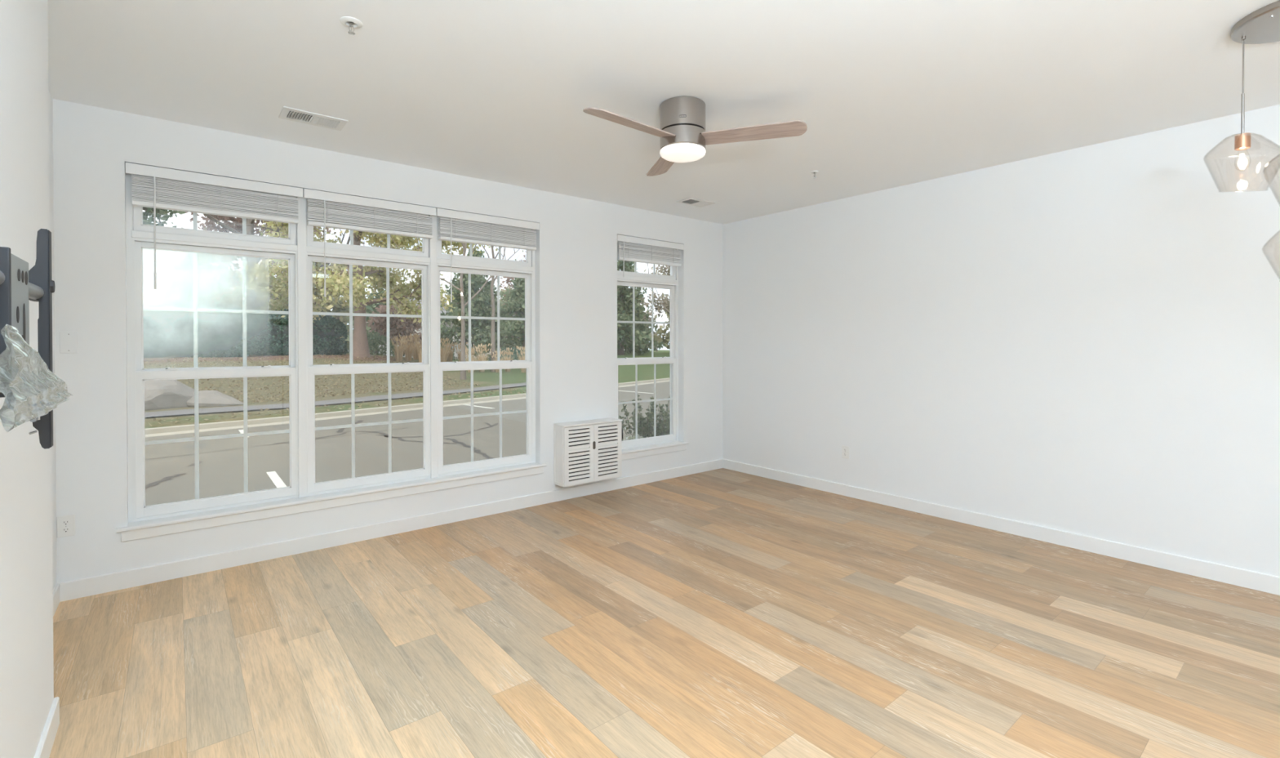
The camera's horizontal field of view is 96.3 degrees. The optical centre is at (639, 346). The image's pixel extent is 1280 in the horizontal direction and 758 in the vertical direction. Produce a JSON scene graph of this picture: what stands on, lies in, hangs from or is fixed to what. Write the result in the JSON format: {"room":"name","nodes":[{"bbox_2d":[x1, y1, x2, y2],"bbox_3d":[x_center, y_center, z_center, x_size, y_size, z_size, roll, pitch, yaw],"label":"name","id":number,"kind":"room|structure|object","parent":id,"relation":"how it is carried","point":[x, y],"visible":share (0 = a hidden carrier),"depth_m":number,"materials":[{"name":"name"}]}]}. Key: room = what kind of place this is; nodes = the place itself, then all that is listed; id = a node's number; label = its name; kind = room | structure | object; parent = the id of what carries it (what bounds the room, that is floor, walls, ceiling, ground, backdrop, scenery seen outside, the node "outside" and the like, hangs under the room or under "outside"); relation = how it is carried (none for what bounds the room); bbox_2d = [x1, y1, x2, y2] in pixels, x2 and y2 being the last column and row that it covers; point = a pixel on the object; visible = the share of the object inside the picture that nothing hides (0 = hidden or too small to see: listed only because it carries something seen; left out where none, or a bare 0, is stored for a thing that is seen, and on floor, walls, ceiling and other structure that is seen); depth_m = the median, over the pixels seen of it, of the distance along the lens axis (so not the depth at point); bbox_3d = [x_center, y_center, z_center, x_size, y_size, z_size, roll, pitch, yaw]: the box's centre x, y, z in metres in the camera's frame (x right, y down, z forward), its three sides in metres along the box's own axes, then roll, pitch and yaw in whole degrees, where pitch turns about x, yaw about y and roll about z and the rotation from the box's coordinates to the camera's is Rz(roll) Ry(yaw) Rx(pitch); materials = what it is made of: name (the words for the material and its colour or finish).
{"room":"empty living room","nodes":[
{"label":"empty living room","id":0,"kind":"room"},
{"bbox_2d":[0,0,57,757],"bbox_3d":[-0.500,0.128,-0.227,0.355,2.900,8.600,0,1,-39],"label":"wall","id":1,"kind":"structure","parent":0,"point":[28,477],"depth_m":1.75,"materials":[{"name":"white paint"}]},
{"bbox_2d":[0,228,55,448],"bbox_3d":[-1.199,-0.016,1.017,0.127,0.525,0.914,0,1,-39],"label":"mount","id":2,"kind":"object","parent":1,"relation":"attached to","point":[19,285],"visible":0.62,"depth_m":1.34,"materials":[{"name":"black metal"}]},
{"bbox_2d":[0,324,72,431],"bbox_3d":[-1.225,0.052,1.174,0.052,0.180,0.620,0,1,-39],"label":"bag","id":3,"kind":"object","parent":2,"relation":"hanging from","point":[17,408],"visible":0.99,"depth_m":1.01,"materials":[{"name":"clear plastic"}]},
{"bbox_2d":[32,401,49,405],"bbox_3d":[-1.169,0.112,1.115,0.016,0.021,0.127,0,1,-39],"label":"bolt","id":4,"kind":"object","parent":3,"relation":"in","point":[41,402],"visible":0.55,"depth_m":1.12,"materials":[{"name":"silver metal"}]},
{"bbox_2d":[34,583,59,757],"bbox_3d":[-0.413,1.367,-0.155,0.168,0.101,8.587,0,1,-39],"label":"baseboard","id":5,"kind":"structure","parent":1,"relation":"attached to","point":[44,748],"depth_m":2.02,"materials":[{"name":"white paint"}]},
{"bbox_2d":[53,98,723,582],"bbox_3d":[-1.190,0.089,4.877,5.709,2.900,0.200,0,1,-39],"label":"wall","id":6,"kind":"structure","parent":0,"point":[575,253],"depth_m":3.90,"materials":[{"name":"white paint"}]},
{"bbox_2d":[56,514,75,537],"bbox_3d":[-3.157,0.987,3.155,0.072,0.116,0.009,0,1,-39],"label":"wall outlet","id":7,"kind":"object","parent":6,"relation":"attached to","point":[66,523],"visible":1,"depth_m":3.15,"materials":[{"name":"white plastic"}]},
{"bbox_2d":[61,519,70,524],"bbox_3d":[-3.155,0.966,3.153,0.034,0.027,0.003,0,1,-39],"label":"receptacle","id":8,"kind":"object","parent":7,"relation":"attached to","point":[64,522],"depth_m":3.15,"materials":[{"name":"grey plastic"}]},
{"bbox_2d":[61,526,70,532],"bbox_3d":[-3.155,1.007,3.153,0.034,0.027,0.003,0,1,-39],"label":"receptacle","id":9,"kind":"object","parent":7,"relation":"attached to","point":[64,529],"depth_m":3.15,"materials":[{"name":"grey plastic"}]},
{"bbox_2d":[59,331,78,353],"bbox_3d":[-3.145,-0.023,3.159,0.072,0.120,0.006,0,1,-39],"label":"blank plate","id":10,"kind":"object","parent":6,"relation":"attached to","point":[68,340],"visible":1,"depth_m":3.16,"materials":[{"name":"white paint"}]},
{"bbox_2d":[125,173,298,522],"bbox_3d":[-2.697,-0.017,3.692,0.898,2.104,0.113,0,1,-39],"label":"window","id":11,"kind":"structure","parent":6,"relation":"in","point":[195,268],"depth_m":3.59,"materials":[{"name":"white plastic"}]},
{"bbox_2d":[125,162,302,288],"bbox_3d":[-2.632,-0.703,3.606,0.892,0.725,0.072,0,1,-39],"label":"blind","id":12,"kind":"object","parent":11,"relation":"attached to","point":[153,193],"visible":1,"depth_m":3.56,"materials":[{"name":"white plastic"}]},
{"bbox_2d":[115,462,546,541],"bbox_3d":[-1.935,1.072,4.186,2.787,0.082,0.117,0,1,-39],"label":"window sill","id":13,"kind":"structure","parent":6,"relation":"attached to","point":[136,530],"depth_m":3.90,"materials":[{"name":"white paint"}]},
{"bbox_2d":[297,190,437,497],"bbox_3d":[-1.966,-0.021,4.215,0.952,2.104,0.018,0,1,-39],"label":"window mullions","id":14,"kind":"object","parent":6,"relation":"attached to","point":[301,225],"depth_m":3.94,"materials":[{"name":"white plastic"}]},
{"bbox_2d":[306,198,430,495],"bbox_3d":[-2.000,-0.022,4.257,0.898,2.104,0.113,0,1,-39],"label":"window","id":15,"kind":"structure","parent":6,"relation":"in","point":[350,254],"depth_m":4.20,"materials":[{"name":"white plastic"}]},
{"bbox_2d":[303,188,436,296],"bbox_3d":[-1.935,-0.708,4.171,0.892,0.725,0.072,0,1,-39],"label":"blind","id":16,"kind":"object","parent":15,"relation":"attached to","point":[324,214],"visible":1,"depth_m":4.12,"materials":[{"name":"white plastic"}]},
{"bbox_2d":[56,458,723,601],"bbox_3d":[-1.123,1.329,4.803,5.309,0.101,0.013,0,1,-39],"label":"baseboard","id":17,"kind":"structure","parent":6,"relation":"attached to","point":[91,585],"depth_m":3.99,"materials":[{"name":"white paint"}]},
{"bbox_2d":[436,216,535,476],"bbox_3d":[-1.302,-0.026,4.822,0.898,2.104,0.113,0,1,-39],"label":"window","id":18,"kind":"structure","parent":6,"relation":"in","point":[470,264],"depth_m":4.85,"materials":[{"name":"white plastic"}]},
{"bbox_2d":[435,208,539,302],"bbox_3d":[-1.237,-0.712,4.736,0.892,0.725,0.072,0,1,-39],"label":"blind","id":19,"kind":"object","parent":18,"relation":"attached to","point":[451,229],"visible":1,"depth_m":4.69,"materials":[{"name":"white plastic"}]},
{"bbox_2d":[553,417,622,487],"bbox_3d":[-0.429,0.951,5.255,0.728,0.540,0.178,0,1,-39],"label":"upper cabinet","id":20,"kind":"object","parent":6,"relation":"attached to","point":[588,451],"visible":1,"depth_m":5.13,"materials":[{"name":"white wood"}]},
{"bbox_2d":[617,240,678,448],"bbox_3d":[0.042,-0.036,5.911,0.881,2.104,0.113,0,1,-39],"label":"window","id":21,"kind":"structure","parent":6,"relation":"in","point":[633,279],"depth_m":5.99,"materials":[{"name":"white plastic"}]},
{"bbox_2d":[617,234,684,276],"bbox_3d":[0.107,-0.882,5.824,0.875,0.405,0.072,0,1,-39],"label":"blind","id":22,"kind":"object","parent":21,"relation":"attached to","point":[626,251],"visible":0.89,"depth_m":5.78,"materials":[{"name":"white plastic"}]},
{"bbox_2d":[622,440,688,459],"bbox_3d":[0.107,1.058,5.840,0.975,0.082,0.117,0,1,-39],"label":"trim","id":23,"kind":"structure","parent":6,"relation":"attached to","point":[650,450],"depth_m":5.82,"materials":[{"name":"white paint"}]},
{"bbox_2d":[48,0,1279,224],"bbox_3d":[1.578,-1.462,1.446,5.709,0.250,9.000,0,1,-39],"label":"ceiling","id":24,"kind":"structure","parent":0,"point":[888,94],"depth_m":2.91,"materials":[{"name":"white paint"}]},
{"bbox_2d":[278,106,347,130],"bbox_3d":[-1.933,-1.343,3.397,0.330,0.012,0.200,0,1,-39],"label":"ceiling vent","id":25,"kind":"object","parent":24,"relation":"in","point":[286,113],"visible":1,"depth_m":3.38,"materials":[{"name":"white metal"}]},
{"bbox_2d":[340,16,362,35],"bbox_3d":[-1.194,-1.319,2.374,0.084,0.046,0.084,0,1,32],"label":"sprinkler","id":26,"kind":"object","parent":24,"relation":"attached to","point":[344,20],"visible":1,"depth_m":2.37,"materials":[{"name":"white metal"}]},
{"bbox_2d":[582,96,807,176],"bbox_3d":[0.125,-1.202,3.142,1.069,0.293,1.181,0,1,-39],"label":"ceiling fan","id":27,"kind":"object","parent":24,"relation":"hanging from","point":[684,138],"visible":1,"depth_m":3.10,"materials":[{"name":"brown wood"}]},
{"bbox_2d":[675,196,715,207],"bbox_3d":[0.530,-1.360,5.424,0.330,0.012,0.200,0,1,-39],"label":"ceiling vent","id":28,"kind":"object","parent":24,"relation":"in","point":[690,201],"visible":1,"depth_m":5.40,"materials":[{"name":"white metal"}]},
{"bbox_2d":[810,170,818,177],"bbox_3d":[1.357,-1.337,4.460,0.060,0.046,0.060,0,1,42],"label":"sprinkler","id":29,"kind":"object","parent":24,"relation":"attached to","point":[811,171],"visible":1,"depth_m":4.45,"materials":[{"name":"white metal"}]},
{"bbox_2d":[1203,0,1279,281],"bbox_3d":[2.654,-0.806,2.321,0.433,1.077,0.495,0,0,1],"label":"pendant light","id":30,"kind":"object","parent":24,"relation":"hanging from","point":[1262,25],"visible":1,"depth_m":2.40,"materials":[{"name":"clear glass"}]},
{"bbox_2d":[1234,133,1250,151],"bbox_3d":[2.565,-0.871,2.442,0.048,0.064,0.048,0,1,-39],"label":"socket","id":31,"kind":"object","parent":30,"relation":"attached to","point":[1242,140],"depth_m":2.43,"materials":[{"name":"gold metal"}]},
{"bbox_2d":[48,467,1279,757],"bbox_3d":[1.580,1.403,1.468,5.309,0.001,8.600,0,1,-39],"label":"floor","id":32,"kind":"structure","parent":0,"point":[722,612],"depth_m":2.66,"materials":[{"name":"brown wood"}]},
{"bbox_2d":[722,104,1279,576],"bbox_3d":[3.720,0.098,3.192,0.200,2.900,8.600,0,1,-39],"label":"wall","id":33,"kind":"structure","parent":0,"point":[1085,340],"depth_m":4.07,"materials":[{"name":"white paint"}]},
{"bbox_2d":[841,444,848,458],"bbox_3d":[1.893,0.972,5.288,0.009,0.116,0.072,0,1,-39],"label":"wall outlet","id":34,"kind":"object","parent":33,"relation":"attached to","point":[845,449],"visible":1,"depth_m":5.29,"materials":[{"name":"white plastic"}]},
{"bbox_2d":[723,458,1279,595],"bbox_3d":[3.642,1.338,3.130,0.013,0.101,8.587,0,1,-39],"label":"baseboard","id":35,"kind":"structure","parent":33,"relation":"attached to","point":[1264,582],"depth_m":4.06,"materials":[{"name":"white paint"}]},
{"label":"outside","id":36,"kind":"structure","parent":0,"visible":0},
{"bbox_2d":[143,350,670,428],"bbox_3d":[-24.189,0.683,44.633,93.000,1.004,84.171,0,1,-39],"label":"ground","id":37,"kind":"structure","parent":36,"point":[626,373],"depth_m":17.63,"materials":[{"name":"plant"}]},
{"bbox_2d":[144,379,194,410],"bbox_3d":[-10.680,1.288,12.468,2.424,1.306,1.524,0,1,-39],"label":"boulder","id":38,"kind":"object","parent":37,"relation":"on","point":[158,393],"visible":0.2,"depth_m":12.29,"materials":[{"name":"grey stone"}]},
{"bbox_2d":[142,206,207,227],"bbox_3d":[-18.538,-4.730,20.193,5.616,10.307,5.066,0,0,-2],"label":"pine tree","id":39,"kind":"object","parent":37,"relation":"on","point":[148,211],"visible":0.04,"depth_m":19.90,"materials":[{"name":"green plant"}]},
{"bbox_2d":[186,390,243,406],"bbox_3d":[-9.698,1.248,12.989,1.188,0.526,0.782,0,0,-18],"label":"boulder","id":40,"kind":"object","parent":37,"relation":"on","point":[206,397],"visible":0.52,"depth_m":12.81,"materials":[{"name":"grey stone"}]},
{"bbox_2d":[216,297,242,309],"bbox_3d":[-23.496,-2.502,30.483,5.808,6.696,5.756,0,0,5],"label":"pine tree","id":41,"kind":"object","parent":37,"relation":"on","point":[224,305],"visible":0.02,"depth_m":30.69,"materials":[{"name":"green plant"}]},
{"bbox_2d":[231,270,241,306],"bbox_3d":[-27.925,-2.527,39.338,6.458,5.906,6.598,0,1,-39],"label":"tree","id":42,"kind":"object","parent":37,"relation":"on","point":[239,272],"visible":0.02,"depth_m":38.67,"materials":[{"name":"green plant"}]},
{"bbox_2d":[143,306,347,357],"bbox_3d":[-16.454,-0.513,20.377,1.810,2.092,12.012,0,1,37],"label":"clipped hedge","id":43,"kind":"object","parent":37,"relation":"on","point":[268,334],"visible":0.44,"depth_m":21.31,"materials":[{"name":"green plant"}]},
{"bbox_2d":[216,260,288,310],"bbox_3d":[-16.954,-1.748,26.088,3.650,4.315,4.667,0,0,-6],"label":"tree","id":44,"kind":"object","parent":37,"relation":"on","point":[237,295],"visible":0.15,"depth_m":24.98,"materials":[{"name":"green plant"}]},
{"bbox_2d":[185,211,353,297],"bbox_3d":[-18.262,-4.169,28.395,7.213,9.109,5.618,0,0,-2],"label":"tree","id":45,"kind":"object","parent":37,"relation":"on","point":[211,225],"visible":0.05,"depth_m":27.96,"materials":[{"name":"green plant"}]},
{"bbox_2d":[157,213,393,310],"bbox_3d":[-16.345,-6.258,23.104,12.828,13.313,12.918,0,1,29],"label":"bare tree","id":46,"kind":"object","parent":37,"relation":"on","point":[251,296],"visible":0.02,"depth_m":23.97,"materials":[{"name":"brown plant"}]},
{"bbox_2d":[231,275,328,310],"bbox_3d":[-24.266,-1.987,38.719,6.053,5.842,6.285,0,1,-33],"label":"tree","id":47,"kind":"object","parent":37,"relation":"on","point":[276,275],"visible":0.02,"depth_m":37.80,"materials":[{"name":"green plant"}]},
{"bbox_2d":[312,283,354,351],"bbox_3d":[-24.550,-2.575,44.066,6.346,7.240,7.480,0,0,23],"label":"tree","id":48,"kind":"object","parent":37,"relation":"on","point":[337,308],"visible":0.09,"depth_m":44.10,"materials":[{"name":"green plant"}]},
{"bbox_2d":[143,354,526,426],"bbox_3d":[-10.894,0.862,16.953,12.900,1.014,13.922,0,1,-39],"label":"fallen leaves","id":49,"kind":"object","parent":37,"relation":"on","point":[263,399],"visible":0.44,"depth_m":17.32,"materials":[{"name":"brown plant"}]},
{"bbox_2d":[240,219,497,357],"bbox_3d":[-11.942,-4.990,24.717,9.299,10.941,8.904,0,1,44],"label":"shade tree","id":50,"kind":"object","parent":37,"relation":"on","point":[335,283],"visible":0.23,"depth_m":23.13,"materials":[{"name":"green plant"}]},
{"bbox_2d":[346,331,395,355],"bbox_3d":[-13.534,-0.114,28.939,2.556,1.276,2.519,0,1,-39],"label":"round shrub","id":51,"kind":"object","parent":37,"relation":"on","point":[373,347],"visible":0.56,"depth_m":28.50,"materials":[{"name":"green plant"}]},
{"bbox_2d":[343,288,409,355],"bbox_3d":[-19.242,-1.470,42.968,5.554,6.456,5.177,0,0,-9],"label":"tree","id":52,"kind":"object","parent":37,"relation":"on","point":[370,308],"visible":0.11,"depth_m":41.90,"materials":[{"name":"green plant"}]},
{"bbox_2d":[365,300,422,346],"bbox_3d":[-12.966,-0.899,30.809,3.189,3.376,3.355,0,0,0],"label":"shrub","id":53,"kind":"object","parent":37,"relation":"on","point":[407,326],"visible":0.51,"depth_m":30.20,"materials":[{"name":"green plant"}]},
{"bbox_2d":[391,335,406,361],"bbox_3d":[-9.996,0.080,23.782,0.756,1.061,0.757,0,0,21],"label":"ornamental grass","id":54,"kind":"object","parent":37,"relation":"on","point":[398,349],"depth_m":23.69,"materials":[{"name":"beige plant"}]},
{"bbox_2d":[399,333,417,360],"bbox_3d":[-9.858,0.018,24.417,0.816,1.176,0.822,0,1,-39],"label":"ornamental grass","id":55,"kind":"object","parent":37,"relation":"on","point":[408,351],"depth_m":24.30,"materials":[{"name":"beige plant"}]},
{"bbox_2d":[409,333,422,359],"bbox_3d":[-9.925,-0.021,25.473,0.837,1.178,0.791,0,1,-39],"label":"ornamental grass","id":56,"kind":"object","parent":37,"relation":"on","point":[415,353],"depth_m":25.34,"materials":[{"name":"beige plant"}]},
{"bbox_2d":[414,341,422,362],"bbox_3d":[-9.227,0.233,24.271,0.629,0.931,0.664,0,1,-39],"label":"ornamental grass","id":57,"kind":"object","parent":37,"relation":"on","point":[420,353],"depth_m":24.13,"materials":[{"name":"beige plant"}]},
{"bbox_2d":[378,342,475,358],"bbox_3d":[-12.734,0.365,34.781,5.820,1.250,0.120,0,1,-39],"label":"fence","id":58,"kind":"object","parent":37,"relation":"on","point":[455,355],"visible":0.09,"depth_m":35.75,"materials":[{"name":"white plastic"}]},
{"bbox_2d":[347,232,525,379],"bbox_3d":[-6.525,-3.747,21.243,7.660,9.949,8.099,0,1,-42],"label":"slender tree","id":59,"kind":"object","parent":37,"relation":"on","point":[463,372],"visible":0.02,"depth_m":20.59,"materials":[{"name":"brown plant"}]},
{"bbox_2d":[420,344,455,359],"bbox_3d":[-11.193,0.261,31.453,2.123,1.088,2.099,0,1,-39],"label":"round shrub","id":60,"kind":"object","parent":37,"relation":"on","point":[454,357],"visible":0.05,"depth_m":31.36,"materials":[{"name":"green plant"}]},
{"bbox_2d":[440,337,453,361],"bbox_3d":[-8.571,0.168,25.022,0.866,1.186,0.853,0,1,-39],"label":"ornamental grass","id":61,"kind":"object","parent":37,"relation":"on","point":[444,356],"depth_m":24.93,"materials":[{"name":"beige plant"}]},
{"bbox_2d":[443,342,457,361],"bbox_3d":[-8.572,0.296,25.794,0.698,0.927,0.590,0,1,36],"label":"ornamental grass","id":62,"kind":"object","parent":37,"relation":"on","point":[450,357],"depth_m":25.70,"materials":[{"name":"beige plant"}]},
{"bbox_2d":[390,297,521,355],"bbox_3d":[-14.629,-1.327,47.907,10.800,5.100,7.800,0,1,-39],"label":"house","id":63,"kind":"structure","parent":37,"relation":"on","point":[443,308],"depth_m":44.07,"materials":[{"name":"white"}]},
{"bbox_2d":[453,342,468,361],"bbox_3d":[-7.980,0.306,25.732,0.767,1.054,0.752,0,1,-39],"label":"ornamental grass","id":64,"kind":"object","parent":37,"relation":"on","point":[459,346],"depth_m":25.66,"materials":[{"name":"beige plant"}]},
{"bbox_2d":[421,245,522,358],"bbox_3d":[-10.483,-2.625,36.672,7.465,7.647,7.185,0,0,-16],"label":"pine tree","id":65,"kind":"object","parent":37,"relation":"on","point":[479,303],"visible":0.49,"depth_m":35.84,"materials":[{"name":"green plant"}]},
{"bbox_2d":[465,346,478,372],"bbox_3d":[-6.817,0.524,23.227,0.767,1.053,0.722,0,1,-39],"label":"ornamental grass","id":66,"kind":"object","parent":37,"relation":"on","point":[466,349],"depth_m":23.10,"materials":[{"name":"plant"}]},
{"bbox_2d":[472,342,491,371],"bbox_3d":[-6.559,0.446,23.791,0.866,1.189,0.806,0,1,-39],"label":"ornamental grass","id":67,"kind":"object","parent":37,"relation":"on","point":[482,357],"depth_m":23.73,"materials":[{"name":"plant"}]},
{"bbox_2d":[481,244,506,372],"bbox_3d":[-6.254,-4.388,24.672,5.540,10.988,4.546,0,0,-7],"label":"bare tree","id":68,"kind":"object","parent":37,"relation":"on","point":[493,278],"visible":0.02,"depth_m":24.09,"materials":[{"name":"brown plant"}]},
{"bbox_2d":[489,350,505,372],"bbox_3d":[-5.929,0.613,24.067,0.660,0.929,0.716,0,1,-39],"label":"ornamental grass","id":69,"kind":"object","parent":37,"relation":"on","point":[495,356],"depth_m":23.99,"materials":[{"name":"plant"}]},
{"bbox_2d":[471,277,524,351],"bbox_3d":[-7.181,-1.957,34.574,5.443,5.426,5.143,0,0,11],"label":"pine tree","id":70,"kind":"object","parent":37,"relation":"on","point":[515,300],"visible":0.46,"depth_m":34.03,"materials":[{"name":"green plant"}]},
{"bbox_2d":[489,284,521,339],"bbox_3d":[-10.051,-2.164,49.060,6.740,6.451,6.804,0,0,15],"label":"tree","id":71,"kind":"object","parent":37,"relation":"on","point":[504,290],"visible":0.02,"depth_m":48.52,"materials":[{"name":"green plant"}]},
{"bbox_2d":[487,346,524,360],"bbox_3d":[-6.415,0.448,29.188,2.658,0.932,2.630,0,1,-39],"label":"round shrub","id":72,"kind":"object","parent":37,"relation":"on","point":[515,356],"visible":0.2,"depth_m":28.43,"materials":[{"name":"green plant"}]},
{"bbox_2d":[499,346,514,371],"bbox_3d":[-5.658,0.550,24.658,0.754,1.058,0.746,0,1,-39],"label":"ornamental grass","id":73,"kind":"object","parent":37,"relation":"on","point":[508,353],"depth_m":24.58,"materials":[{"name":"plant"}]},
{"bbox_2d":[496,250,526,304],"bbox_3d":[-4.743,-3.382,38.198,7.862,8.218,7.997,0,1,-39],"label":"tree","id":74,"kind":"object","parent":37,"relation":"on","point":[508,278],"visible":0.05,"depth_m":38.48,"materials":[{"name":"green plant"}]},
{"bbox_2d":[515,345,525,372],"bbox_3d":[-5.065,0.530,24.802,0.774,1.185,0.797,0,1,-39],"label":"ornamental grass","id":75,"kind":"object","parent":37,"relation":"on","point":[523,370],"depth_m":24.69,"materials":[{"name":"plant"}]},
{"bbox_2d":[617,287,650,352],"bbox_3d":[-1.616,-2.294,52.977,6.741,7.506,6.888,0,1,29],"label":"tree","id":76,"kind":"object","parent":37,"relation":"on","point":[625,345],"visible":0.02,"depth_m":52.79,"materials":[{"name":"green plant"}]},
{"bbox_2d":[617,259,666,355],"bbox_3d":[-0.868,-3.493,44.268,6.284,9.341,6.520,0,0,-28],"label":"spruce tree","id":77,"kind":"object","parent":37,"relation":"on","point":[624,295],"visible":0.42,"depth_m":43.70,"materials":[{"name":"green plant"}]},
{"bbox_2d":[630,293,669,352],"bbox_3d":[-0.485,-2.220,57.789,7.355,6.259,5.932,0,0,1],"label":"tree","id":78,"kind":"object","parent":37,"relation":"on","point":[640,303],"visible":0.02,"depth_m":57.62,"materials":[{"name":"green plant"}]},
{"bbox_2d":[630,262,670,312],"bbox_3d":[2.001,-3.804,32.037,6.382,10.090,7.120,0,0,17],"label":"bare tree","id":79,"kind":"object","parent":37,"relation":"on","point":[647,263],"visible":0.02,"depth_m":32.41,"materials":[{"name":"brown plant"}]},
{"bbox_2d":[640,264,670,319],"bbox_3d":[4.257,-3.937,42.677,8.338,9.816,10.182,0,0,0],"label":"broad tree","id":80,"kind":"object","parent":37,"relation":"on","point":[665,302],"visible":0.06,"depth_m":42.56,"materials":[{"name":"green plant"}]},
{"bbox_2d":[644,308,669,348],"bbox_3d":[4.135,-1.876,50.127,6.783,5.380,5.630,0,1,-39],"label":"tree","id":81,"kind":"object","parent":37,"relation":"on","point":[660,331],"visible":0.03,"depth_m":49.61,"materials":[{"name":"green plant"}]},
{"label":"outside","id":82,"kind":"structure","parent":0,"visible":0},
{"bbox_2d":[144,382,525,417],"bbox_3d":[-13.261,1.313,8.446,4.834,0.089,41.202,0,1,35],"label":"footpath","id":83,"kind":"structure","parent":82,"point":[182,411],"depth_m":13.28,"materials":[{"name":"concrete"}]},
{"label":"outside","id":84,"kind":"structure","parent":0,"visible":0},
{"bbox_2d":[144,381,670,506],"bbox_3d":[-11.718,1.505,22.099,120.000,0.200,39.800,0,1,-39],"label":"road","id":85,"kind":"structure","parent":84,"point":[221,473],"depth_m":8.51,"materials":[{"name":"grey asphalt"}]},
{"bbox_2d":[145,472,186,488],"bbox_3d":[-5.337,1.518,6.335,0.543,0.001,0.964,0,1,-39],"label":"tar seam","id":86,"kind":"object","parent":85,"relation":"on","point":[168,477],"visible":0.66,"depth_m":6.50,"materials":[{"name":"grey asphalt"}]},
{"bbox_2d":[145,427,403,459],"bbox_3d":[-6.070,1.503,8.354,5.533,0.001,1.094,0,1,-39],"label":"tar seam","id":87,"kind":"object","parent":85,"relation":"on","point":[401,428],"visible":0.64,"depth_m":8.61,"materials":[{"name":"grey"}]},
{"bbox_2d":[266,471,286,488],"bbox_3d":[-3.411,1.523,5.636,0.090,0.004,3.360,0,1,-39],"label":"road marking","id":88,"kind":"object","parent":85,"relation":"on","point":[274,477],"visible":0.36,"depth_m":6.53,"materials":[{"name":"white paint"}]},
{"bbox_2d":[336,419,364,432],"bbox_3d":[-5.407,1.484,10.759,0.762,0.001,1.480,0,1,-39],"label":"tar seam","id":89,"kind":"object","parent":85,"relation":"on","point":[341,429],"visible":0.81,"depth_m":10.44,"materials":[{"name":"grey asphalt"}]},
{"bbox_2d":[274,431,457,444],"bbox_3d":[-4.432,1.496,9.105,2.235,0.001,2.430,0,1,-39],"label":"tar seam","id":90,"kind":"object","parent":85,"relation":"on","point":[381,433],"visible":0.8,"depth_m":9.53,"materials":[{"name":"grey asphalt"}]},
{"bbox_2d":[144,377,670,436],"bbox_3d":[-4.842,1.433,18.197,5.265,0.192,87.782,0,1,36],"label":"curb","id":91,"kind":"object","parent":85,"relation":"on","point":[184,428],"visible":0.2,"depth_m":12.01,"materials":[{"name":"concrete"}]},
{"bbox_2d":[376,422,497,437],"bbox_3d":[-3.311,1.488,10.044,2.226,0.001,0.984,0,1,-39],"label":"tar seam","id":92,"kind":"object","parent":85,"relation":"on","point":[495,424],"visible":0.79,"depth_m":9.70,"materials":[{"name":"grey asphalt"}]},
{"bbox_2d":[443,437,493,458],"bbox_3d":[-2.300,1.502,8.174,0.308,0.001,3.113,0,1,-39],"label":"tar seam","id":93,"kind":"object","parent":85,"relation":"on","point":[454,440],"visible":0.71,"depth_m":8.49,"materials":[{"name":"grey asphalt"}]},
{"bbox_2d":[463,404,493,408],"bbox_3d":[-3.945,1.459,14.014,1.278,0.004,0.089,0,1,42],"label":"road marking","id":94,"kind":"object","parent":85,"relation":"on","point":[464,404],"visible":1,"depth_m":14.01,"materials":[{"name":"white paint"}]},
{"bbox_2d":[617,390,653,393],"bbox_3d":[-0.387,1.423,18.280,2.234,0.004,0.099,0,1,43],"label":"road marking","id":95,"kind":"object","parent":85,"relation":"on","point":[618,390],"visible":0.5,"depth_m":18.02,"materials":[{"name":"white paint"}]},
{"bbox_2d":[622,433,649,439],"bbox_3d":[-0.067,1.274,6.791,0.590,0.481,0.438,0,1,-39],"label":"plant","id":96,"kind":"object","parent":85,"relation":"on","point":[628,436],"visible":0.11,"depth_m":6.75,"materials":[{"name":"green plant"}]},
{"bbox_2d":[617,393,670,439],"bbox_3d":[0.101,1.053,7.117,0.808,0.923,0.578,0,0,-17],"label":"bush","id":97,"kind":"object","parent":85,"relation":"on","point":[648,424],"visible":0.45,"depth_m":7.02,"materials":[{"name":"green plant"}]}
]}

